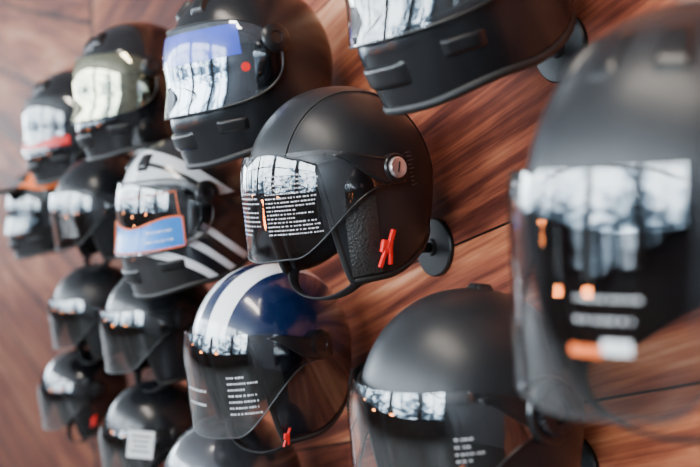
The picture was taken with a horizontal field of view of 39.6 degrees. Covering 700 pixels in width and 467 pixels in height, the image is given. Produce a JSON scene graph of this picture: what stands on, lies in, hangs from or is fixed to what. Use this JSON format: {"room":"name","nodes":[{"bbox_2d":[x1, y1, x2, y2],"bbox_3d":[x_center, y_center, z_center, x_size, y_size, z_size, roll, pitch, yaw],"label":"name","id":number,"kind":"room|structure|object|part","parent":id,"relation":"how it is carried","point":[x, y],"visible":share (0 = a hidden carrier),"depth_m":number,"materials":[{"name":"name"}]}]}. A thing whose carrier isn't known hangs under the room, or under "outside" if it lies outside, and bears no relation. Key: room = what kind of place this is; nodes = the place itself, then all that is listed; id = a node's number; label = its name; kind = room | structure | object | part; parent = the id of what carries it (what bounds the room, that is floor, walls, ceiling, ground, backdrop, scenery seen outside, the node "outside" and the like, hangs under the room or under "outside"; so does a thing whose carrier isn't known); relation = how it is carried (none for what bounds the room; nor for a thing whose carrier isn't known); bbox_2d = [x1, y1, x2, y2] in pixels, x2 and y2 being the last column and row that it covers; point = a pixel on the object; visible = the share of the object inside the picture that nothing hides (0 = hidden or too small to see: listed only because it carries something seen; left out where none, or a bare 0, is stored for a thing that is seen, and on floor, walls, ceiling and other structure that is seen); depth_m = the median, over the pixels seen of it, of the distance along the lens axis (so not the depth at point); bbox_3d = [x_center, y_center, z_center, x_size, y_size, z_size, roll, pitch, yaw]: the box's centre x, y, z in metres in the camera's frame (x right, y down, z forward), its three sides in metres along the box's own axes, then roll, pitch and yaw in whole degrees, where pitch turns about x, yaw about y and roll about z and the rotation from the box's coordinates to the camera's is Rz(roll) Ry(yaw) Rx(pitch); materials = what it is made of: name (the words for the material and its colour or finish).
{"room":"motorcycle helmet shop","nodes":[
{"label":"motorcycle helmet shop","id":0,"kind":"room"},
{"bbox_2d":[49,156,154,269],"bbox_3d":[-0.521,-0.046,2.064,0.216,0.246,0.218,1,2,15],"label":"helmet","id":1,"kind":"object","parent":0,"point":[83,201],"visible":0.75,"depth_m":1.99,"materials":[{"name":"black plastic"}]},
{"bbox_2d":[59,207,76,235],"bbox_3d":[-0.572,-0.023,1.971,0.042,0.061,0.008,1,2,26],"label":"print","id":2,"kind":"object","parent":1,"relation":"attached to","point":[72,207],"depth_m":1.97},
{"bbox_3d":[-0.515,-0.022,2.068,0.199,0.140,0.183,-13,9,-31],"label":"edge trim","id":3,"kind":"part","parent":1,"relation":"part of","materials":[{"name":"black rubber"}]},
{"bbox_3d":[-0.482,-0.068,1.970,0.088,0.033,0.013,-1,2,-22],"label":"visor arm","id":4,"kind":"part","parent":1,"relation":"part of","materials":[{"name":"black plastic"}]},
{"bbox_2d":[240,86,432,300],"bbox_3d":[-0.017,-0.052,1.245,0.244,0.273,0.239,0,2,7],"label":"helmet","id":5,"kind":"object","parent":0,"point":[329,173],"visible":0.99,"depth_m":1.17,"materials":[{"name":"black paint"}]},
{"bbox_2d":[241,189,260,235],"bbox_3d":[-0.121,-0.026,1.188,0.006,0.058,0.049,-12,8,-31],"label":"print","id":6,"kind":"object","parent":5,"relation":"attached to","point":[243,204],"depth_m":1.20},
{"bbox_2d":[264,172,323,235],"bbox_3d":[-0.068,-0.034,1.141,0.076,0.076,0.011,1,2,23],"label":"print","id":7,"kind":"object","parent":5,"relation":"attached to","point":[319,176],"depth_m":1.14},
{"bbox_3d":[-0.011,-0.026,1.251,0.221,0.155,0.204,-12,8,-31],"label":"edge trim","id":8,"kind":"part","parent":5,"relation":"part of","materials":[{"name":"black rubber"}]},
{"bbox_3d":[0.027,-0.076,1.142,0.097,0.038,0.014,-1,2,-22],"label":"visor arm","id":9,"kind":"part","parent":5,"relation":"part of","materials":[{"name":"black plastic"}]},
{"bbox_2d":[0,0,699,466],"bbox_3d":[-1.904,-0.280,4.693,0.100,3.200,16.000,-1,3,-32],"label":"wall","id":10,"kind":"structure","parent":0,"point":[473,140],"depth_m":1.54,"materials":[{"name":"brown wood"}]},
{"bbox_2d":[126,149,144,159],"bbox_3d":[-0.569,-0.239,2.250,0.195,0.204,0.090,-1,3,-32],"label":"wall mount","id":11,"kind":"object","parent":10,"relation":"attached to","point":[139,152],"visible":0.05,"depth_m":2.29,"materials":[{"name":"black rubber"}]},
{"bbox_2d":[22,69,129,185],"bbox_3d":[-0.619,-0.241,2.218,0.233,0.268,0.227,0,2,8],"label":"helmet","id":12,"kind":"object","parent":11,"relation":"hanging from","point":[51,146],"visible":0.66,"depth_m":2.12,"materials":[{"name":"black paint"}]},
{"bbox_2d":[26,163,39,173],"bbox_3d":[-0.709,-0.144,2.167,0.019,0.026,0.072,-13,9,-31],"label":"vent","id":13,"kind":"object","parent":12,"relation":"attached to","point":[33,168],"depth_m":2.15,"materials":[{"name":"black plastic"}]},
{"bbox_2d":[32,81,40,92],"bbox_3d":[-0.705,-0.329,2.197,0.024,0.030,0.025,0,2,-5],"label":"vent","id":14,"kind":"object","parent":12,"relation":"attached to","point":[38,83],"depth_m":2.19,"materials":[{"name":"black plastic"}]},
{"bbox_2d":[38,79,50,91],"bbox_3d":[-0.674,-0.327,2.147,0.025,0.030,0.024,1,3,31],"label":"vent","id":15,"kind":"object","parent":12,"relation":"attached to","point":[45,86],"depth_m":2.14,"materials":[{"name":"black plastic"}]},
{"bbox_2d":[50,155,70,164],"bbox_3d":[-0.633,-0.162,2.125,0.048,0.025,0.009,0,2,-1],"label":"vent","id":16,"kind":"object","parent":12,"relation":"attached to","point":[54,159],"depth_m":2.12,"materials":[{"name":"black plastic"}]},
{"bbox_3d":[-0.613,-0.150,2.227,0.222,0.049,0.188,-13,9,-31],"label":"neck trim","id":17,"kind":"part","parent":12,"relation":"part of","materials":[{"name":"black rubber"}]},
{"bbox_2d":[188,193,276,261],"bbox_3d":[-0.227,-0.030,1.705,0.195,0.208,0.090,-1,3,-32],"label":"wall mount","id":18,"kind":"object","parent":10,"relation":"attached to","point":[265,253],"visible":0.39,"depth_m":1.74,"materials":[{"name":"black plastic"}]},
{"bbox_2d":[115,137,257,298],"bbox_3d":[-0.277,-0.030,1.673,0.231,0.277,0.247,2,3,34],"label":"helmet","id":19,"kind":"object","parent":18,"relation":"on","point":[159,257],"visible":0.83,"depth_m":1.59,"materials":[{"name":"white"}]},
{"bbox_2d":[126,155,138,171],"bbox_3d":[-0.368,-0.118,1.650,0.024,0.032,0.026,0,2,-5],"label":"vent","id":20,"kind":"object","parent":19,"relation":"attached to","point":[134,158],"depth_m":1.64,"materials":[{"name":"plastic"}]},
{"bbox_2d":[122,268,142,283],"bbox_3d":[-0.366,0.071,1.623,0.020,0.026,0.074,-15,10,-30],"label":"vent","id":21,"kind":"object","parent":19,"relation":"attached to","point":[131,275],"depth_m":1.60,"materials":[{"name":"black plastic"}]},
{"bbox_2d":[137,153,152,171],"bbox_3d":[-0.336,-0.116,1.599,0.026,0.032,0.024,1,3,31],"label":"vent","id":22,"kind":"object","parent":19,"relation":"attached to","point":[145,161],"depth_m":1.59,"materials":[{"name":"black plastic"}]},
{"bbox_2d":[146,229,172,243],"bbox_3d":[-0.307,0.005,1.564,0.046,0.025,0.003,0,2,9],"label":"print","id":23,"kind":"object","parent":19,"relation":"on","point":[153,236],"depth_m":1.56},
{"bbox_2d":[158,259,185,271],"bbox_3d":[-0.289,0.052,1.580,0.049,0.026,0.010,0,2,0],"label":"vent","id":24,"kind":"object","parent":19,"relation":"attached to","point":[164,265],"depth_m":1.58,"materials":[{"name":"black plastic"}]},
{"bbox_3d":[-0.268,0.061,1.683,0.226,0.050,0.192,-15,10,-30],"label":"neck trim","id":25,"kind":"part","parent":19,"relation":"part of","materials":[{"name":"black rubber"}]},
{"bbox_2d":[418,218,453,276],"bbox_3d":[0.035,-0.045,1.279,0.195,0.212,0.090,-1,3,-32],"label":"wall mount","id":26,"kind":"object","parent":10,"relation":"attached to","point":[436,258],"visible":0.45,"depth_m":1.32,"materials":[{"name":"black plastic"}]},
{"bbox_3d":[0.050,-0.053,1.287,0.152,0.162,0.014,-1,3,-32],"label":"rod","id":27,"kind":"part","parent":26,"relation":"part of","materials":[{"name":"black metal"}]},
{"bbox_2d":[453,0,587,82],"bbox_3d":[0.162,-0.277,1.065,0.195,0.212,0.090,-1,3,-32],"label":"wall mount","id":28,"kind":"object","parent":10,"relation":"attached to","point":[551,69],"visible":0.3,"depth_m":1.10,"materials":[{"name":"black plastic"}]},
{"bbox_2d":[345,0,575,115],"bbox_3d":[0.113,-0.272,1.031,0.257,0.298,0.233,-1,2,-14],"label":"helmet","id":29,"kind":"object","parent":28,"relation":"on","point":[416,55],"visible":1,"depth_m":0.96,"materials":[{"name":"black plastic"}]},
{"bbox_2d":[364,61,411,90],"bbox_3d":[0.035,-0.159,0.992,0.020,0.027,0.076,-24,14,-29],"label":"vent","id":30,"kind":"object","parent":29,"relation":"attached to","point":[380,75],"depth_m":0.98,"materials":[{"name":"black plastic"}]},
{"bbox_2d":[440,29,487,57],"bbox_3d":[0.111,-0.185,0.945,0.051,0.032,0.011,0,2,1],"label":"vent","id":31,"kind":"object","parent":29,"relation":"attached to","point":[454,43],"depth_m":0.94,"materials":[{"name":"black plastic"}]},
{"bbox_3d":[0.176,-0.285,1.074,0.152,0.162,0.014,-1,3,-32],"label":"rod","id":32,"kind":"part","parent":28,"relation":"part of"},
{"bbox_2d":[581,438,598,466],"bbox_3d":[0.175,0.203,1.063,0.195,0.215,0.090,-1,3,-32],"label":"wall mount","id":33,"kind":"object","parent":10,"relation":"attached to","point":[589,459],"visible":0.06,"depth_m":1.09,"materials":[{"name":"black plastic"}]},
{"bbox_2d":[348,283,583,466],"bbox_3d":[0.122,0.194,1.030,0.243,0.282,0.248,1,2,19],"label":"helmet","id":34,"kind":"object","parent":33,"relation":"on","point":[436,387],"visible":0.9,"depth_m":0.95,"materials":[{"name":"black paint"}]},
{"bbox_3d":[0.128,0.224,1.034,0.225,0.158,0.208,-11,7,-31],"label":"edge trim","id":35,"kind":"part","parent":34,"relation":"part of","materials":[{"name":"black rubber"}]},
{"bbox_2d":[454,438,483,462],"bbox_3d":[0.112,0.203,0.909,0.028,0.025,0.002,0,2,3],"label":"print","id":36,"kind":"object","parent":34,"relation":"on","point":[471,449],"depth_m":0.92},
{"bbox_2d":[466,283,492,290],"bbox_3d":[0.137,0.057,1.034,0.024,0.009,0.037,-1,3,-32],"label":"vent","id":37,"kind":"object","parent":34,"relation":"attached to","point":[472,286],"depth_m":1.02,"materials":[{"name":"black plastic"}]},
{"bbox_3d":[0.167,0.171,0.924,0.099,0.039,0.015,-1,2,-22],"label":"visor arm","id":38,"kind":"part","parent":34,"relation":"part of","materials":[{"name":"black plastic"}]},
{"bbox_3d":[0.351,-0.004,0.769,0.195,0.237,0.090,-1,3,-32],"label":"helmet mount","id":39,"kind":"object","parent":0,"visible":0},
{"bbox_2d":[507,0,699,444],"bbox_3d":[0.260,-0.012,0.711,0.287,0.315,0.276,0,2,8],"label":"helmet","id":40,"kind":"object","parent":39,"relation":"on","point":[603,215],"visible":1,"depth_m":0.62,"materials":[{"name":"black paint"}]},
{"bbox_2d":[557,36,604,87],"bbox_3d":[0.168,-0.123,0.702,0.034,0.040,0.028,0,2,0],"label":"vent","id":41,"kind":"object","parent":40,"relation":"attached to","point":[572,76],"depth_m":0.69,"materials":[{"name":"black plastic"}]},
{"bbox_2d":[574,295,640,323],"bbox_3d":[0.161,0.048,0.612,0.045,0.017,0.002,2,3,42],"label":"print","id":42,"kind":"object","parent":40,"relation":"attached to","point":[588,309],"depth_m":0.61},
{"bbox_2d":[586,29,637,80],"bbox_3d":[0.181,-0.120,0.660,0.038,0.037,0.028,-6,5,-27],"label":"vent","id":43,"kind":"object","parent":40,"relation":"attached to","point":[615,58],"depth_m":0.65,"materials":[{"name":"black plastic"}]},
{"bbox_2d":[652,21,694,72],"bbox_3d":[0.212,-0.120,0.632,0.029,0.040,0.034,1,2,27],"label":"vent","id":44,"kind":"object","parent":40,"relation":"attached to","point":[673,42],"depth_m":0.62,"materials":[{"name":"black plastic"}]},
{"bbox_3d":[-0.068,0.185,1.454,0.195,0.212,0.090,-1,3,-32],"label":"helmet mount","id":45,"kind":"object","parent":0,"visible":0},
{"bbox_2d":[183,262,351,453],"bbox_3d":[-0.119,0.179,1.420,0.246,0.273,0.236,0,2,-3],"label":"helmet","id":46,"kind":"object","parent":45,"relation":"on","point":[254,345],"visible":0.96,"depth_m":1.33,"materials":[{"name":"blue paint"}]},
{"bbox_2d":[189,386,205,405],"bbox_3d":[-0.211,0.226,1.350,0.004,0.023,0.045,-14,10,-37],"label":"print","id":47,"kind":"object","parent":46,"relation":"attached to","point":[197,394],"depth_m":1.35},
{"bbox_2d":[226,377,262,415],"bbox_3d":[-0.142,0.219,1.309,0.050,0.055,0.008,0,2,9],"label":"print","id":48,"kind":"object","parent":46,"relation":"attached to","point":[244,395],"depth_m":1.31},
{"bbox_3d":[-0.066,0.154,1.322,0.098,0.037,0.014,-1,2,-28],"label":"visor arm","id":49,"kind":"part","parent":46,"relation":"part of","materials":[{"name":"black plastic"}]},
{"bbox_3d":[-0.114,0.205,1.427,0.221,0.155,0.204,-14,10,-37],"label":"edge trim","id":50,"kind":"part","parent":46,"relation":"part of","materials":[{"name":"black rubber"}]},
{"bbox_3d":[-0.303,0.181,1.837,0.195,0.191,0.090,-1,3,-32],"label":"helmet mount","id":51,"kind":"object","parent":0,"visible":0},
{"bbox_2d":[99,277,208,392],"bbox_3d":[-0.355,0.174,1.803,0.211,0.235,0.203,0,2,3],"label":"helmet","id":52,"kind":"object","parent":51,"relation":"on","point":[137,335],"visible":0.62,"depth_m":1.72,"materials":[{"name":"black plastic"}]},
{"bbox_3d":[-0.350,0.196,1.808,0.190,0.134,0.175,-13,9,-31],"label":"edge trim","id":53,"kind":"part","parent":52,"relation":"part of","materials":[{"name":"black rubber"}]},
{"bbox_3d":[-0.318,0.153,1.714,0.084,0.032,0.012,-1,2,-22],"label":"visor arm","id":54,"kind":"part","parent":52,"relation":"part of","materials":[{"name":"black plastic"}]},
{"bbox_3d":[-0.506,0.182,2.164,0.195,0.182,0.090,-1,3,-32],"label":"helmet mount","id":55,"kind":"object","parent":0,"visible":0},
{"bbox_2d":[48,263,123,363],"bbox_3d":[-0.557,0.175,2.131,0.197,0.218,0.189,0,2,3],"label":"helmet","id":56,"kind":"object","parent":55,"relation":"on","point":[77,302],"visible":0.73,"depth_m":2.06,"materials":[{"name":"black paint"}]},
{"bbox_3d":[-0.552,0.196,2.136,0.177,0.124,0.163,-13,9,-31],"label":"edge trim","id":57,"kind":"part","parent":56,"relation":"part of","materials":[{"name":"black rubber"}]},
{"bbox_3d":[-0.523,0.155,2.049,0.078,0.029,0.011,-1,2,-22],"label":"visor arm","id":58,"kind":"part","parent":56,"relation":"part of","materials":[{"name":"black plastic"}]},
{"bbox_3d":[-0.141,0.423,1.582,0.195,0.205,0.090,-1,3,-32],"label":"helmet mount","id":59,"kind":"object","parent":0,"visible":0},
{"bbox_2d":[159,418,300,466],"bbox_3d":[-0.192,0.416,1.548,0.233,0.258,0.224,0,2,3],"label":"helmet","id":60,"kind":"object","parent":59,"relation":"on","point":[191,449],"visible":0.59,"depth_m":1.49,"materials":[{"name":"grey paint"}]},
{"bbox_3d":[-0.317,0.396,1.866,0.195,0.187,0.090,-1,3,-32],"label":"helmet mount","id":61,"kind":"object","parent":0,"visible":0},
{"bbox_2d":[98,379,192,466],"bbox_3d":[-0.368,0.389,1.835,0.202,0.227,0.209,2,3,43],"label":"helmet","id":62,"kind":"object","parent":61,"relation":"on","point":[140,428],"visible":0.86,"depth_m":1.76,"materials":[{"name":"black plastic"}]},
{"bbox_3d":[-0.332,0.368,1.747,0.081,0.030,0.012,-1,2,-22],"label":"visor arm","id":63,"kind":"part","parent":62,"relation":"part of","materials":[{"name":"black plastic"}]},
{"bbox_3d":[-0.558,0.373,2.257,0.195,0.182,0.090,-1,3,-32],"label":"helmet mount","id":64,"kind":"object","parent":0,"visible":0},
{"bbox_2d":[38,347,128,443],"bbox_3d":[-0.610,0.366,2.224,0.197,0.218,0.189,0,2,3],"label":"helmet","id":65,"kind":"object","parent":64,"relation":"on","point":[71,391],"visible":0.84,"depth_m":2.15,"materials":[{"name":"black paint"}]},
{"bbox_3d":[-0.605,0.387,2.229,0.177,0.124,0.163,-13,9,-31],"label":"edge trim","id":66,"kind":"part","parent":65,"relation":"part of","materials":[{"name":"black rubber"}]},
{"bbox_3d":[-0.575,0.347,2.141,0.078,0.029,0.011,-1,2,-22],"label":"visor arm","id":67,"kind":"part","parent":65,"relation":"part of","materials":[{"name":"black plastic"}]},
{"bbox_3d":[-0.695,-0.050,2.462,0.195,0.188,0.090,-1,3,-32],"label":"helmet mount","id":68,"kind":"object","parent":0,"visible":0},
{"bbox_2d":[0,172,75,259],"bbox_3d":[-0.769,-0.054,2.425,0.265,0.234,0.193,0,2,-9],"label":"helmet","id":69,"kind":"object","parent":68,"relation":"hanging from","point":[29,231],"visible":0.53,"depth_m":2.35,"materials":[{"name":"black paint"}]},
{"bbox_2d":[8,242,17,249],"bbox_3d":[-0.827,0.030,2.383,0.017,0.023,0.064,-11,7,-31],"label":"vent","id":70,"kind":"object","parent":69,"relation":"attached to","point":[12,245],"depth_m":2.36,"materials":[{"name":"black plastic"}]},
{"bbox_2d":[19,174,28,183],"bbox_3d":[-0.792,-0.131,2.369,0.022,0.026,0.022,1,3,31],"label":"vent","id":71,"kind":"object","parent":69,"relation":"attached to","point":[24,179],"depth_m":2.36,"materials":[{"name":"black plastic"}]},
{"bbox_2d":[27,236,43,243],"bbox_3d":[-0.760,0.016,2.346,0.042,0.021,0.008,0,2,-1],"label":"vent","id":72,"kind":"object","parent":69,"relation":"attached to","point":[30,239],"depth_m":2.34,"materials":[{"name":"black plastic"}]},
{"bbox_3d":[-0.742,0.028,2.436,0.196,0.044,0.166,-11,7,-31],"label":"neck trim","id":73,"kind":"part","parent":69,"relation":"part of","materials":[{"name":"black rubber"}]},
{"bbox_3d":[-0.101,-0.236,1.493,0.195,0.212,0.090,-1,3,-32],"label":"helmet mount","id":74,"kind":"object","parent":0,"visible":0},
{"bbox_2d":[163,0,332,169],"bbox_3d":[-0.153,-0.237,1.463,0.231,0.286,0.254,2,3,34],"label":"helmet","id":75,"kind":"object","parent":74,"relation":"on","point":[229,66],"visible":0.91,"depth_m":1.37,"materials":[{"name":"black plastic"}]},
{"bbox_2d":[176,1,190,20],"bbox_3d":[-0.244,-0.327,1.437,0.025,0.033,0.027,0,2,-5],"label":"vent","id":76,"kind":"object","parent":75,"relation":"attached to","point":[179,14],"depth_m":1.43,"materials":[{"name":"black plastic"}]},
{"bbox_2d":[171,132,197,150],"bbox_3d":[-0.243,-0.132,1.409,0.020,0.027,0.076,-15,10,-30],"label":"vent","id":77,"kind":"object","parent":75,"relation":"attached to","point":[182,141],"depth_m":1.39,"materials":[{"name":"black plastic"}]},
{"bbox_2d":[191,0,207,14],"bbox_3d":[-0.212,-0.325,1.384,0.027,0.033,0.025,1,3,31],"label":"vent","id":78,"kind":"object","parent":75,"relation":"attached to","point":[198,7],"depth_m":1.37,"materials":[{"name":"black plastic"}]},
{"bbox_3d":[-0.142,-0.143,1.471,0.233,0.052,0.198,-15,10,-30],"label":"neck trim","id":79,"kind":"part","parent":75,"relation":"part of","materials":[{"name":"black rubber"}]},
{"bbox_2d":[217,117,249,132],"bbox_3d":[-0.163,-0.152,1.365,0.051,0.027,0.010,0,2,0],"label":"vent","id":80,"kind":"object","parent":75,"relation":"attached to","point":[224,124],"depth_m":1.36,"materials":[{"name":"black plastic"}]},
{"bbox_3d":[-0.359,-0.270,1.909,0.195,0.206,0.090,-1,3,-32],"label":"helmet mount","id":81,"kind":"object","parent":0,"visible":0},
{"bbox_2d":[71,21,172,161],"bbox_3d":[-0.409,-0.272,1.876,0.236,0.271,0.230,0,2,8],"label":"helmet","id":82,"kind":"object","parent":81,"relation":"on","point":[120,89],"visible":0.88,"depth_m":1.79,"materials":[{"name":"black paint"}]},
{"bbox_2d":[77,134,93,147],"bbox_3d":[-0.500,-0.174,1.825,0.020,0.026,0.073,-13,9,-31],"label":"vent","id":83,"kind":"object","parent":82,"relation":"attached to","point":[84,140],"depth_m":1.80,"materials":[{"name":"black plastic"}]},
{"bbox_2d":[83,37,93,49],"bbox_3d":[-0.496,-0.360,1.855,0.024,0.031,0.026,0,2,-5],"label":"vent","id":84,"kind":"object","parent":82,"relation":"attached to","point":[89,40],"depth_m":1.85,"materials":[{"name":"black plastic"}]},
{"bbox_2d":[92,32,106,46],"bbox_3d":[-0.465,-0.358,1.805,0.026,0.031,0.024,1,3,31],"label":"vent","id":85,"kind":"object","parent":82,"relation":"attached to","point":[100,40],"depth_m":1.80,"materials":[{"name":"black plastic"}]},
{"bbox_2d":[107,123,131,134],"bbox_3d":[-0.423,-0.191,1.782,0.048,0.025,0.009,0,2,-1],"label":"vent","id":86,"kind":"object","parent":82,"relation":"attached to","point":[112,128],"depth_m":1.78,"materials":[{"name":"black plastic"}]},
{"bbox_3d":[-0.403,-0.180,1.885,0.224,0.050,0.190,-13,9,-31],"label":"neck trim","id":87,"kind":"part","parent":82,"relation":"part of","materials":[{"name":"black rubber"}]}
]}

